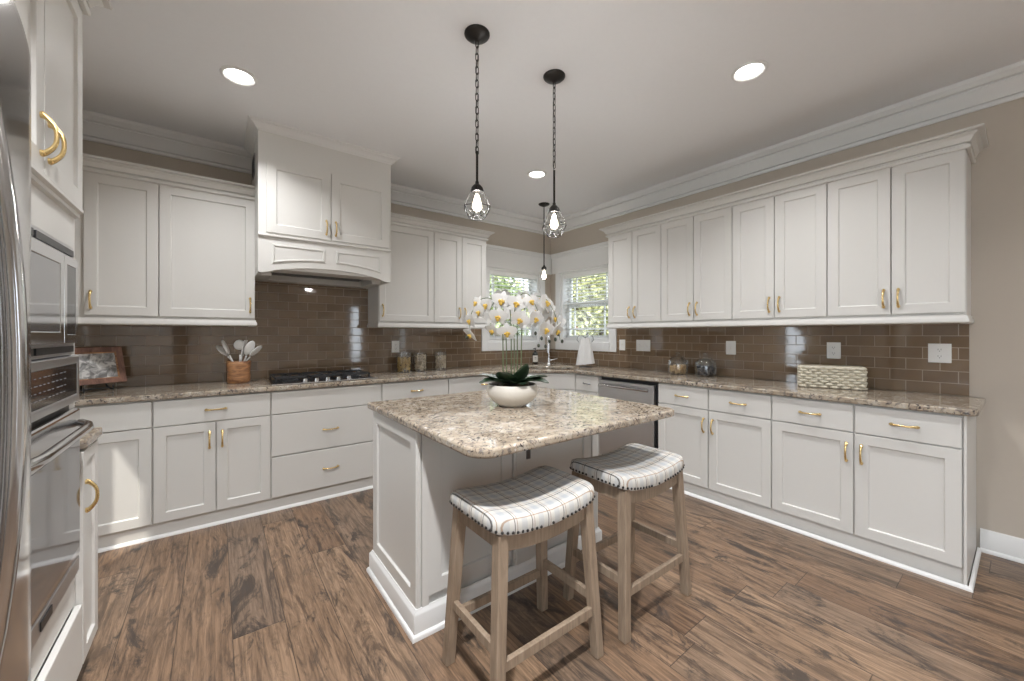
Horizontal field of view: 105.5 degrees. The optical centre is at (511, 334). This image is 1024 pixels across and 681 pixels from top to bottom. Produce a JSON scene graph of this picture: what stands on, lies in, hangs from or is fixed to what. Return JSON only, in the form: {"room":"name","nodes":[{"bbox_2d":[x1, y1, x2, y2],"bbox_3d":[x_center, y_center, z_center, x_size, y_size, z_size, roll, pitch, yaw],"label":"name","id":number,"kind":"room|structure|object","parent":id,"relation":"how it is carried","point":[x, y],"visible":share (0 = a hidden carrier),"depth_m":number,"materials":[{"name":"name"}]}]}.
{"room":"kitchen","nodes":[
{"label":"kitchen","id":0,"kind":"room"},
{"bbox_2d":[79,140,550,389],"bbox_3d":[-1.375,-0.110,3.979,4.980,2.800,0.160,0,0,-37],"label":"wall","id":1,"kind":"structure","parent":0,"point":[503,236],"depth_m":4.00,"materials":[{"name":"beige paint"}]},
{"bbox_2d":[75,153,256,326],"bbox_3d":[-2.555,-0.593,2.730,1.270,1.058,0.402,0,0,-37],"label":"upper cabinet","id":2,"kind":"object","parent":1,"relation":"attached to","point":[143,249],"depth_m":2.67,"materials":[{"name":"paint"}]},
{"bbox_2d":[83,109,251,173],"bbox_3d":[-2.651,-1.425,2.844,1.255,0.166,0.106,0,0,-37],"label":"trim","id":3,"kind":"structure","parent":1,"relation":"attached to","point":[97,127],"depth_m":2.89,"materials":[{"name":"paint"}]},
{"bbox_2d":[75,281,550,388],"bbox_3d":[-1.324,-0.047,3.911,4.660,0.846,0.010,0,0,-37],"label":"backsplash","id":4,"kind":"structure","parent":1,"relation":"attached to","point":[300,328],"depth_m":3.43,"materials":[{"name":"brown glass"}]},
{"bbox_2d":[244,115,399,288],"bbox_3d":[-1.591,-0.976,3.275,1.075,1.065,0.700,0,0,-37],"label":"range hood","id":5,"kind":"object","parent":1,"relation":"attached to","point":[323,203],"visible":0.97,"depth_m":3.00,"materials":[{"name":"paint"}]},
{"bbox_2d":[271,272,363,281],"bbox_3d":[-1.630,-0.506,3.327,0.755,0.028,0.310,0,0,-37],"label":"vent","id":6,"kind":"object","parent":5,"relation":"attached to","point":[277,275],"depth_m":3.37,"materials":[{"name":"silver metal"}]},
{"bbox_2d":[392,341,398,352],"bbox_3d":[-1.194,0.125,3.997,0.080,0.120,0.008,0,0,-37],"label":"wall outlet","id":7,"kind":"object","parent":1,"relation":"attached to","point":[395,344],"visible":1,"depth_m":3.99,"materials":[{"name":"white plastic"}]},
{"bbox_2d":[368,224,433,322],"bbox_3d":[-1.091,-0.572,3.860,0.550,0.925,0.372,0,0,-37],"label":"upper cabinet","id":8,"kind":"object","parent":1,"relation":"attached to","point":[409,296],"visible":0.88,"depth_m":3.75,"materials":[{"name":"paint"}]},
{"bbox_2d":[433,232,485,323],"bbox_3d":[-0.623,-0.572,4.215,0.627,0.925,0.372,0,0,-37],"label":"upper cabinet","id":9,"kind":"object","parent":1,"relation":"attached to","point":[459,262],"visible":0.8,"depth_m":4.07,"materials":[{"name":"paint"}]},
{"bbox_2d":[367,322,486,328],"bbox_3d":[-0.846,-0.086,4.055,1.201,0.046,0.335,0,0,-37],"label":"rail","id":10,"kind":"object","parent":9,"relation":"attached to","point":[379,324],"visible":0.86,"depth_m":3.81,"materials":[{"name":"paint"}]},
{"bbox_2d":[391,212,494,240],"bbox_3d":[-0.804,-1.075,4.058,1.243,0.094,0.402,0,0,-37],"label":"crown molding","id":11,"kind":"structure","parent":9,"relation":"attached to","point":[397,219],"depth_m":3.90,"materials":[{"name":"paint"}]},
{"bbox_2d":[481,244,551,350],"bbox_3d":[0.045,-0.438,5.027,1.130,1.277,0.206,0,0,-37],"label":"window","id":12,"kind":"structure","parent":1,"relation":"in","point":[498,258],"depth_m":4.95,"materials":[{"name":"paint"}]},
{"bbox_2d":[490,270,536,338],"bbox_3d":[0.013,-0.362,4.970,0.752,0.842,0.070,0,0,-37],"label":"window blind","id":13,"kind":"object","parent":12,"relation":"attached to","point":[492,272],"visible":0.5,"depth_m":4.98,"materials":[{"name":"white plastic"}]},
{"bbox_2d":[77,488,1023,680],"bbox_3d":[0.849,1.350,1.047,4.980,0.120,7.520,0,0,-37],"label":"floor","id":14,"kind":"structure","parent":0,"point":[289,594],"depth_m":1.79,"materials":[{"name":"brown wood"}]},
{"bbox_2d":[0,0,30,680],"bbox_3d":[-0.862,0.400,0.167,0.830,1.780,0.906,0,0,-37],"label":"refrigerator","id":15,"kind":"object","parent":14,"relation":"on","point":[15,60],"visible":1,"depth_m":0.45,"materials":[{"name":"silver metal"}]},
{"bbox_2d":[14,0,112,680],"bbox_3d":[-1.547,0.022,0.935,0.706,2.537,0.849,0,0,-37],"label":"tall cabinet","id":16,"kind":"object","parent":14,"relation":"on","point":[53,29],"visible":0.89,"depth_m":1.20,"materials":[{"name":"paint"}]},
{"bbox_2d":[31,224,77,359],"bbox_3d":[-1.503,-0.113,0.907,0.542,0.363,0.703,0,0,-37],"label":"microwave","id":17,"kind":"object","parent":16,"relation":"in","point":[54,270],"visible":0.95,"depth_m":1.14,"materials":[{"name":"silver metal"}]},
{"bbox_2d":[31,355,93,650],"bbox_3d":[-1.495,0.444,0.913,0.642,0.743,0.703,0,0,-37],"label":"wall oven","id":18,"kind":"object","parent":16,"relation":"in","point":[57,430],"visible":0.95,"depth_m":1.12,"materials":[{"name":"silver metal"}]},
{"bbox_2d":[75,427,101,664],"bbox_3d":[-1.849,0.833,1.308,0.675,0.914,0.238,0,0,-37],"label":"base cabinet","id":19,"kind":"object","parent":14,"relation":"on","point":[86,578],"visible":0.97,"depth_m":1.48,"materials":[{"name":"paint"}]},
{"bbox_2d":[75,400,152,548],"bbox_3d":[-2.704,0.851,2.472,0.682,0.878,0.610,0,0,-37],"label":"base cabinet","id":20,"kind":"object","parent":14,"relation":"on","point":[125,444],"visible":0.44,"depth_m":2.36,"materials":[{"name":"paint"}]},
{"bbox_2d":[153,391,270,535],"bbox_3d":[-2.169,0.851,2.856,0.633,0.878,0.645,0,0,-37],"label":"base cabinet","id":21,"kind":"object","parent":14,"relation":"on","point":[212,454],"visible":0.98,"depth_m":2.61,"materials":[{"name":"paint"}]},
{"bbox_2d":[98,485,372,552],"bbox_3d":[-1.375,1.280,3.118,3.619,0.020,0.016,0,0,-37],"label":"trim","id":22,"kind":"structure","parent":14,"relation":"on","point":[185,530],"depth_m":2.66,"materials":[{"name":"paint"}]},
{"bbox_2d":[271,383,380,508],"bbox_3d":[-1.597,0.851,3.290,0.803,0.878,0.645,0,0,-37],"label":"base cabinet","id":23,"kind":"object","parent":14,"relation":"on","point":[322,438],"visible":0.77,"depth_m":3.02,"materials":[{"name":"paint"}]},
{"bbox_2d":[381,378,447,400],"bbox_3d":[-1.025,0.851,3.724,0.633,0.878,0.645,0,0,-37],"label":"base cabinet","id":24,"kind":"object","parent":14,"relation":"on","point":[431,387],"visible":0.21,"depth_m":3.47,"materials":[{"name":"paint"}]},
{"bbox_2d":[448,373,513,393],"bbox_3d":[-0.436,0.851,4.170,0.845,0.878,0.645,0,0,-37],"label":"base cabinet","id":25,"kind":"object","parent":14,"relation":"on","point":[470,383],"visible":0.12,"depth_m":3.80,"materials":[{"name":"paint"}]},
{"bbox_2d":[366,411,601,643],"bbox_3d":[-0.036,0.851,2.138,1.224,0.878,0.912,0,0,-37],"label":"kitchen island","id":26,"kind":"object","parent":14,"relation":"on","point":[415,476],"visible":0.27,"depth_m":1.82,"materials":[{"name":"paint"}]},
{"bbox_2d":[368,386,673,458],"bbox_3d":[0.019,0.394,2.068,1.200,0.035,1.154,0,0,-37],"label":"island countertop","id":27,"kind":"structure","parent":26,"relation":"on","point":[470,424],"depth_m":1.76,"materials":[{"name":"stone"}]},
{"bbox_2d":[486,382,537,406],"bbox_3d":[0.002,0.318,2.074,0.276,0.114,0.276,0,0,-37],"label":"bowl","id":28,"kind":"object","parent":27,"relation":"on","point":[505,394],"depth_m":1.97,"materials":[{"name":"beige ceramic"}]},
{"bbox_2d":[463,289,565,406],"bbox_3d":[0.013,0.064,2.085,0.556,0.624,0.324,0,0,1],"label":"potted orchid","id":29,"kind":"object","parent":27,"relation":"on","point":[505,389],"visible":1,"depth_m":2.02,"materials":[{"name":"white plant"}]},
{"bbox_2d":[526,450,530,458],"bbox_3d":[0.085,0.604,2.022,0.028,0.085,0.004,0,0,-37],"label":"outlet","id":30,"kind":"object","parent":26,"relation":"attached to","point":[528,453],"depth_m":2.02,"materials":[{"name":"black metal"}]},
{"bbox_2d":[442,466,603,680],"bbox_3d":[0.047,0.947,1.553,0.532,0.686,0.370,0,0,-37],"label":"bar stool","id":31,"kind":"object","parent":14,"relation":"on","point":[539,504],"visible":1,"depth_m":1.50,"materials":[{"name":"fabric"}]},
{"bbox_2d":[450,466,593,535],"bbox_3d":[0.047,0.648,1.553,0.516,0.088,0.345,0,0,-37],"label":"seat cushion","id":32,"kind":"object","parent":31,"relation":"on","point":[539,498],"depth_m":1.47,"materials":[{"name":"fabric"}]},
{"bbox_2d":[528,373,575,391],"bbox_3d":[0.428,0.851,4.581,1.036,0.878,1.036,0,0,-37],"label":"base cabinet","id":33,"kind":"object","parent":14,"relation":"on","point":[559,381],"visible":0.09,"depth_m":4.14,"materials":[{"name":"paint"}]},
{"bbox_2d":[576,374,601,455],"bbox_3d":[0.993,0.851,4.162,0.641,0.878,0.325,0,0,-37],"label":"base cabinet","id":34,"kind":"object","parent":14,"relation":"on","point":[585,384],"visible":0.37,"depth_m":3.97,"materials":[{"name":"paint"}]},
{"bbox_2d":[563,443,691,643],"bbox_3d":[0.572,0.947,1.926,0.532,0.686,0.370,0,0,-37],"label":"bar stool","id":35,"kind":"object","parent":14,"relation":"on","point":[629,474],"visible":0.99,"depth_m":1.84,"materials":[{"name":"brown wood"}]},
{"bbox_2d":[570,443,683,490],"bbox_3d":[0.572,0.648,1.926,0.516,0.088,0.345,0,0,-37],"label":"seat cushion","id":36,"kind":"object","parent":35,"relation":"on","point":[632,466],"depth_m":1.84,"materials":[{"name":"fabric"}]},
{"bbox_2d":[598,376,658,454],"bbox_3d":[1.268,0.851,3.760,0.654,0.878,0.632,0,0,-37],"label":"dishwasher","id":37,"kind":"object","parent":14,"relation":"on","point":[646,392],"visible":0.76,"depth_m":3.55,"materials":[{"name":"silver metal"}]},
{"bbox_2d":[658,383,772,519],"bbox_3d":[1.740,0.851,3.175,0.645,0.878,0.860,0,0,-37],"label":"base cabinet","id":38,"kind":"object","parent":14,"relation":"on","point":[723,438],"visible":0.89,"depth_m":2.92,"materials":[{"name":"paint"}]},
{"bbox_2d":[772,395,975,585],"bbox_3d":[2.267,0.851,2.490,0.657,0.878,0.869,0,0,-37],"label":"base cabinet","id":39,"kind":"object","parent":14,"relation":"on","point":[894,484],"visible":0.96,"depth_m":2.23,"materials":[{"name":"paint"}]},
{"bbox_2d":[75,362,985,415],"bbox_3d":[-0.185,0.394,2.402,4.649,0.035,3.769,0,0,-37],"label":"countertop","id":40,"kind":"structure","parent":39,"relation":"on","point":[926,402],"depth_m":2.72,"materials":[{"name":"stone"}]},
{"bbox_2d":[79,383,113,392],"bbox_3d":[-2.779,0.255,2.563,0.190,0.235,0.158,0,0,16],"label":"easel","id":41,"kind":"object","parent":40,"relation":"on","point":[112,387],"visible":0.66,"depth_m":2.58,"materials":[{"name":"black plastic"}]},
{"bbox_2d":[75,347,126,385],"bbox_3d":[-2.754,0.207,2.556,0.083,0.243,0.330,0,0,16],"label":"picture frame","id":42,"kind":"object","parent":41,"relation":"on","point":[97,365],"visible":0.59,"depth_m":2.60,"materials":[{"name":"brown wood"}]},
{"bbox_2d":[75,353,117,379],"bbox_3d":[-2.756,0.208,2.556,0.004,0.177,0.262,-15,-4,15],"label":"photograph","id":43,"kind":"object","parent":42,"relation":"attached to","point":[92,366],"depth_m":2.58},
{"bbox_2d":[226,360,250,383],"bbox_3d":[-2.123,0.291,3.029,0.156,0.169,0.156,0,0,-37],"label":"utensil crock","id":44,"kind":"object","parent":40,"relation":"on","point":[238,372],"visible":0.99,"depth_m":2.97,"materials":[{"name":"brown wood"}]},
{"bbox_2d":[216,345,230,359],"bbox_3d":[-2.183,0.201,3.043,0.220,0.238,0.084,0,0,-12],"label":"spoon","id":45,"kind":"object","parent":44,"relation":"in","point":[219,348],"visible":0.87,"depth_m":3.01,"materials":[{"name":"white plastic"}]},
{"bbox_2d":[221,340,233,361],"bbox_3d":[-2.174,0.198,3.021,0.130,0.313,0.084,0,0,-44],"label":"spoon","id":46,"kind":"object","parent":44,"relation":"in","point":[225,346],"visible":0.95,"depth_m":2.98,"materials":[{"name":"white plastic"}]},
{"bbox_2d":[234,340,244,360],"bbox_3d":[-2.119,0.197,3.029,0.089,0.312,0.041,0,0,-7],"label":"ladle","id":47,"kind":"object","parent":44,"relation":"in","point":[238,344],"visible":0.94,"depth_m":3.02,"materials":[{"name":"white plastic"}]},
{"bbox_2d":[241,340,247,360],"bbox_3d":[-2.110,0.199,3.033,0.073,0.310,0.072,0,0,-17],"label":"spatula","id":48,"kind":"object","parent":44,"relation":"in","point":[245,341],"visible":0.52,"depth_m":3.03,"materials":[{"name":"white plastic"}]},
{"bbox_2d":[244,341,254,360],"bbox_3d":[-2.064,0.202,3.031,0.144,0.306,0.085,0,0,30],"label":"spoon","id":49,"kind":"object","parent":44,"relation":"in","point":[250,346],"visible":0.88,"depth_m":3.00,"materials":[{"name":"white plastic"}]},
{"bbox_2d":[246,345,261,360],"bbox_3d":[-2.060,0.203,3.015,0.223,0.234,0.084,0,0,-11],"label":"spoon","id":50,"kind":"object","parent":44,"relation":"in","point":[257,349],"visible":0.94,"depth_m":3.02,"materials":[{"name":"white plastic"}]},
{"bbox_2d":[264,369,377,385],"bbox_3d":[-1.600,0.352,3.275,0.770,0.047,0.530,0,0,-37],"label":"gas cooktop","id":51,"kind":"object","parent":40,"relation":"in","point":[346,375],"visible":1,"depth_m":3.18,"materials":[{"name":"silver metal"}]},
{"bbox_2d":[397,353,410,372],"bbox_3d":[-1.085,0.270,3.910,0.148,0.211,0.148,0,0,-37],"label":"glass canister","id":52,"kind":"object","parent":40,"relation":"on","point":[404,361],"visible":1,"depth_m":3.88,"materials":[{"name":"clear glass"}]},
{"bbox_2d":[414,353,426,370],"bbox_3d":[-0.945,0.273,4.016,0.134,0.208,0.134,0,0,-37],"label":"glass canister","id":53,"kind":"object","parent":40,"relation":"on","point":[419,366],"visible":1,"depth_m":3.99,"materials":[{"name":"clear glass"}]},
{"bbox_2d":[434,350,446,369],"bbox_3d":[-0.762,0.272,4.155,0.134,0.206,0.134,0,0,-37],"label":"glass canister","id":54,"kind":"object","parent":40,"relation":"on","point":[442,360],"visible":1,"depth_m":4.13,"materials":[{"name":"clear glass"}]},
{"bbox_2d":[532,348,537,363],"bbox_3d":[0.293,0.272,4.923,0.072,0.206,0.072,0,0,-2],"label":"soap bottle","id":55,"kind":"object","parent":40,"relation":"on","point":[534,354],"visible":0.92,"depth_m":4.90,"materials":[{"name":"glass"}]},
{"bbox_2d":[546,334,557,365],"bbox_3d":[0.434,0.174,4.630,0.134,0.403,0.215,0,0,36],"label":"faucet","id":56,"kind":"object","parent":40,"relation":"on","point":[549,360],"visible":0.84,"depth_m":4.68,"materials":[{"name":"silver metal"}]},
{"bbox_2d":[577,335,593,367],"bbox_3d":[0.842,0.188,4.478,0.152,0.374,0.152,0,0,-35],"label":"towel stand","id":57,"kind":"object","parent":40,"relation":"on","point":[585,366],"visible":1,"depth_m":4.45,"materials":[{"name":"silver metal"}]},
{"bbox_2d":[576,338,594,364],"bbox_3d":[0.841,0.200,4.476,0.217,0.312,0.088,0,0,15],"label":"hand towel","id":58,"kind":"object","parent":57,"relation":"hanging from","point":[585,355],"visible":1,"depth_m":4.45,"materials":[{"name":"white fabric"}]},
{"bbox_2d":[668,355,687,374],"bbox_3d":[1.574,0.269,3.699,0.182,0.212,0.180,0,0,-37],"label":"glass jar","id":59,"kind":"object","parent":40,"relation":"on","point":[680,369],"visible":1,"depth_m":3.66,"materials":[{"name":"clear glass"}]},
{"bbox_2d":[695,356,715,376],"bbox_3d":[1.735,0.269,3.495,0.182,0.212,0.180,0,0,-37],"label":"glass jar","id":60,"kind":"object","parent":40,"relation":"on","point":[705,370],"visible":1,"depth_m":3.47,"materials":[{"name":"clear glass"}]},
{"bbox_2d":[797,364,867,389],"bbox_3d":[2.257,0.298,2.762,0.383,0.154,0.187,0,0,35],"label":"woven basket","id":61,"kind":"object","parent":40,"relation":"on","point":[808,375],"visible":1,"depth_m":2.69,"materials":[{"name":"beige wicker"}]},
{"bbox_2d":[670,487,980,592],"bbox_3d":[1.341,1.280,3.167,3.312,0.020,0.609,0,0,41],"label":"trim","id":62,"kind":"structure","parent":39,"relation":"attached to","point":[970,588],"depth_m":2.27,"materials":[{"name":"paint"}]},
{"bbox_2d":[83,0,1023,220],"bbox_3d":[0.849,-1.635,1.047,4.980,0.250,7.520,0,0,-37],"label":"ceiling","id":63,"kind":"structure","parent":0,"point":[648,96],"depth_m":2.25,"materials":[{"name":"paint"}]},
{"bbox_2d":[219,65,257,86],"bbox_3d":[-1.595,-1.505,2.277,0.184,0.010,0.184,0,0,-37],"label":"recessed light","id":64,"kind":"object","parent":63,"relation":"in","point":[237,75],"visible":1,"depth_m":2.27,"materials":[{"name":"paint"}]},
{"bbox_2d":[225,69,252,83],"bbox_3d":[-1.595,-1.508,2.277,0.136,0.002,0.136,0,0,-37],"label":"diffuser","id":65,"kind":"object","parent":64,"relation":"attached to","point":[237,76],"depth_m":2.28,"materials":[{"name":"white"}]},
{"bbox_2d":[464,24,489,220],"bbox_3d":[-0.175,-1.047,1.958,0.150,0.925,0.130,0,0,-37],"label":"pendant lamp","id":66,"kind":"object","parent":63,"relation":"hanging from","point":[476,34],"visible":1,"depth_m":1.95,"materials":[{"name":"brown metal"}]},
{"bbox_2d":[471,181,482,193],"bbox_3d":[-0.175,-0.740,1.958,0.060,0.055,0.059,0,0,-37],"label":"socket","id":67,"kind":"object","parent":66,"relation":"attached to","point":[476,188],"depth_m":1.94,"materials":[{"name":"brown metal"}]},
{"bbox_2d":[527,170,546,177],"bbox_3d":[0.235,-1.505,3.668,0.184,0.010,0.184,0,0,-37],"label":"recessed light","id":68,"kind":"object","parent":63,"relation":"in","point":[535,173],"visible":1,"depth_m":3.66,"materials":[{"name":"paint"}]},
{"bbox_2d":[530,172,543,176],"bbox_3d":[0.235,-1.508,3.668,0.136,0.002,0.136,0,0,-37],"label":"diffuser","id":69,"kind":"object","parent":68,"relation":"attached to","point":[532,174],"depth_m":3.67,"materials":[{"name":"white"}]},
{"bbox_2d":[539,202,549,278],"bbox_3d":[0.371,-1.067,4.512,0.128,0.886,0.128,0,0,-37],"label":"pendant lamp","id":70,"kind":"object","parent":63,"relation":"hanging from","point":[542,204],"visible":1,"depth_m":4.50,"materials":[{"name":"brown metal"}]},
{"bbox_2d":[542,69,566,237],"bbox_3d":[0.247,-1.042,2.278,0.150,0.935,0.130,0,0,-37],"label":"pendant lamp","id":71,"kind":"object","parent":63,"relation":"hanging from","point":[553,77],"visible":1,"depth_m":2.27,"materials":[{"name":"brown metal"}]},
{"bbox_2d":[549,203,558,213],"bbox_3d":[0.247,-0.740,2.278,0.060,0.055,0.059,0,0,-37],"label":"socket","id":72,"kind":"object","parent":71,"relation":"attached to","point":[554,209],"depth_m":2.26,"materials":[{"name":"brown metal"}]},
{"bbox_2d":[731,60,767,81],"bbox_3d":[1.359,-1.505,2.233,0.184,0.010,0.184,0,0,-37],"label":"recessed light","id":73,"kind":"object","parent":63,"relation":"in","point":[750,70],"visible":1,"depth_m":2.22,"materials":[{"name":"paint"}]},
{"bbox_2d":[736,63,762,78],"bbox_3d":[1.359,-1.508,2.233,0.136,0.002,0.136,0,0,-37],"label":"diffuser","id":74,"kind":"object","parent":73,"relation":"attached to","point":[749,70],"depth_m":2.23,"materials":[{"name":"white"}]},
{"bbox_2d":[551,97,1023,548],"bbox_3d":[2.818,-0.110,2.440,0.160,2.800,7.360,0,0,-37],"label":"wall","id":75,"kind":"structure","parent":0,"point":[996,334],"depth_m":2.29,"materials":[{"name":"beige paint"}]},
{"bbox_2d":[551,241,616,351],"bbox_3d":[0.924,-0.438,4.897,0.206,1.277,1.064,0,0,-37],"label":"window","id":76,"kind":"structure","parent":75,"relation":"in","point":[595,256],"depth_m":4.95,"materials":[{"name":"paint"}]},
{"bbox_2d":[564,268,607,338],"bbox_3d":[0.922,-0.362,4.856,0.070,0.842,0.742,0,0,-37],"label":"window blind","id":77,"kind":"object","parent":76,"relation":"attached to","point":[603,270],"visible":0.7,"depth_m":4.84,"materials":[{"name":"white plastic"}]},
{"bbox_2d":[619,340,624,349],"bbox_3d":[1.232,0.118,4.367,0.016,0.120,0.078,0,0,-37],"label":"light switch","id":78,"kind":"object","parent":75,"relation":"attached to","point":[621,342],"visible":1,"depth_m":4.36,"materials":[{"name":"white plastic"}]},
{"bbox_2d":[608,224,661,323],"bbox_3d":[1.322,-0.572,3.971,0.372,0.925,0.617,0,0,-37],"label":"upper cabinet","id":79,"kind":"object","parent":75,"relation":"attached to","point":[634,257],"visible":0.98,"depth_m":3.85,"materials":[{"name":"paint"}]},
{"bbox_2d":[606,315,973,328],"bbox_3d":[1.889,-0.086,3.235,0.335,0.046,2.498,0,0,-37],"label":"rail","id":80,"kind":"object","parent":79,"relation":"attached to","point":[963,319],"visible":1,"depth_m":2.68,"materials":[{"name":"paint"}]},
{"bbox_2d":[599,123,988,237],"bbox_3d":[1.871,-1.075,3.222,0.402,0.094,2.610,0,0,-37],"label":"crown molding","id":81,"kind":"structure","parent":79,"relation":"attached to","point":[973,138],"depth_m":2.60,"materials":[{"name":"paint"}]},
{"bbox_2d":[636,340,649,350],"bbox_3d":[1.395,0.118,4.152,0.016,0.120,0.170,0,0,-37],"label":"light switch","id":82,"kind":"object","parent":75,"relation":"attached to","point":[641,345],"visible":1,"depth_m":4.15,"materials":[{"name":"white plastic"}]},
{"bbox_2d":[661,206,732,322],"bbox_3d":[1.698,-0.572,3.475,0.372,0.925,0.629,0,0,-37],"label":"upper cabinet","id":83,"kind":"object","parent":75,"relation":"attached to","point":[696,251],"visible":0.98,"depth_m":3.36,"materials":[{"name":"paint"}]},
{"bbox_2d":[391,60,1023,235],"bbox_3d":[0.849,-1.425,1.047,4.660,0.166,7.200,0,0,-37],"label":"trim","id":84,"kind":"structure","parent":75,"relation":"attached to","point":[1005,84],"depth_m":3.06,"materials":[{"name":"paint"}]},
{"bbox_2d":[726,341,735,354],"bbox_3d":[1.932,0.118,3.444,0.016,0.120,0.082,0,0,-37],"label":"light switch","id":85,"kind":"object","parent":75,"relation":"attached to","point":[730,345],"visible":1,"depth_m":3.44,"materials":[{"name":"white plastic"}]},
{"bbox_2d":[551,323,968,396],"bbox_3d":[1.651,0.128,3.837,0.010,0.496,3.705,0,0,-37],"label":"backsplash","id":86,"kind":"structure","parent":75,"relation":"attached to","point":[894,356],"depth_m":3.02,"materials":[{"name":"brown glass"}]},
{"bbox_2d":[732,183,827,320],"bbox_3d":[2.074,-0.572,2.980,0.372,0.925,0.612,0,0,-37],"label":"upper cabinet","id":87,"kind":"object","parent":75,"relation":"attached to","point":[780,242],"visible":0.98,"depth_m":2.85,"materials":[{"name":"paint"}]},
{"bbox_2d":[827,342,840,358],"bbox_3d":[2.371,0.118,2.872,0.008,0.120,0.082,0,0,-37],"label":"wall outlet","id":88,"kind":"object","parent":75,"relation":"attached to","point":[833,348],"visible":1,"depth_m":2.87,"materials":[{"name":"white plastic"}]},
{"bbox_2d":[828,149,970,317],"bbox_3d":[2.445,-0.572,2.491,0.372,0.925,0.616,0,0,-37],"label":"upper cabinet","id":89,"kind":"object","parent":75,"relation":"attached to","point":[899,237],"visible":0.99,"depth_m":2.35,"materials":[{"name":"paint"}]},
{"bbox_2d":[928,344,951,362],"bbox_3d":[2.691,0.118,2.452,0.008,0.120,0.100,0,0,-37],"label":"wall outlet","id":90,"kind":"object","parent":75,"relation":"attached to","point":[937,353],"visible":1,"depth_m":2.45,"materials":[{"name":"white plastic"}]},
{"bbox_2d":[936,347,942,351],"bbox_3d":[2.688,0.097,2.450,0.002,0.033,0.033,0,0,-37],"label":"socket","id":91,"kind":"object","parent":90,"relation":"attached to","point":[938,349],"depth_m":2.45,"materials":[{"name":"white plastic"}]},
{"bbox_2d":[936,354,942,358],"bbox_3d":[2.688,0.139,2.450,0.002,0.033,0.033,0,0,-37],"label":"socket","id":92,"kind":"object","parent":90,"relation":"attached to","point":[938,356],"depth_m":2.45,"materials":[{"name":"white plastic"}]},
{"bbox_2d":[980,528,1023,563],"bbox_3d":[3.831,1.224,0.951,0.026,0.133,3.443,0,0,-37],"label":"baseboard","id":93,"kind":"structure","parent":75,"relation":"attached to","point":[994,543],"depth_m":2.25,"materials":[{"name":"paint"}]},
{"label":"outside","id":94,"kind":"structure","parent":0,"visible":0},
{"bbox_3d":[1.490,1.940,12.329,70.000,0.300,70.000,0,0,-37],"label":"lawn","id":95,"kind":"structure","parent":94,"visible":0},
{"bbox_2d":[490,276,528,334],"bbox_3d":[-0.888,-0.758,13.624,4.358,5.111,4.768,0,0,16],"label":"tree","id":96,"kind":"object","parent":95,"relation":"on","point":[503,280],"visible":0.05,"depth_m":13.13,"materials":[{"name":"green plant"}]},
{"bbox_2d":[495,276,528,333],"bbox_3d":[-0.749,-1.309,23.348,6.542,7.146,5.532,0,0,42],"label":"tree","id":97,"kind":"object","parent":95,"relation":"on","point":[497,276],"visible":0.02,"depth_m":23.46,"materials":[{"name":"green plant"}]},
{"bbox_2d":[521,274,607,334],"bbox_3d":[2.051,-0.303,11.058,4.081,4.486,3.217,0,0,-7],"label":"tree","id":98,"kind":"object","parent":95,"relation":"on","point":[588,320],"visible":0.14,"depth_m":10.49,"materials":[{"name":"green plant"}]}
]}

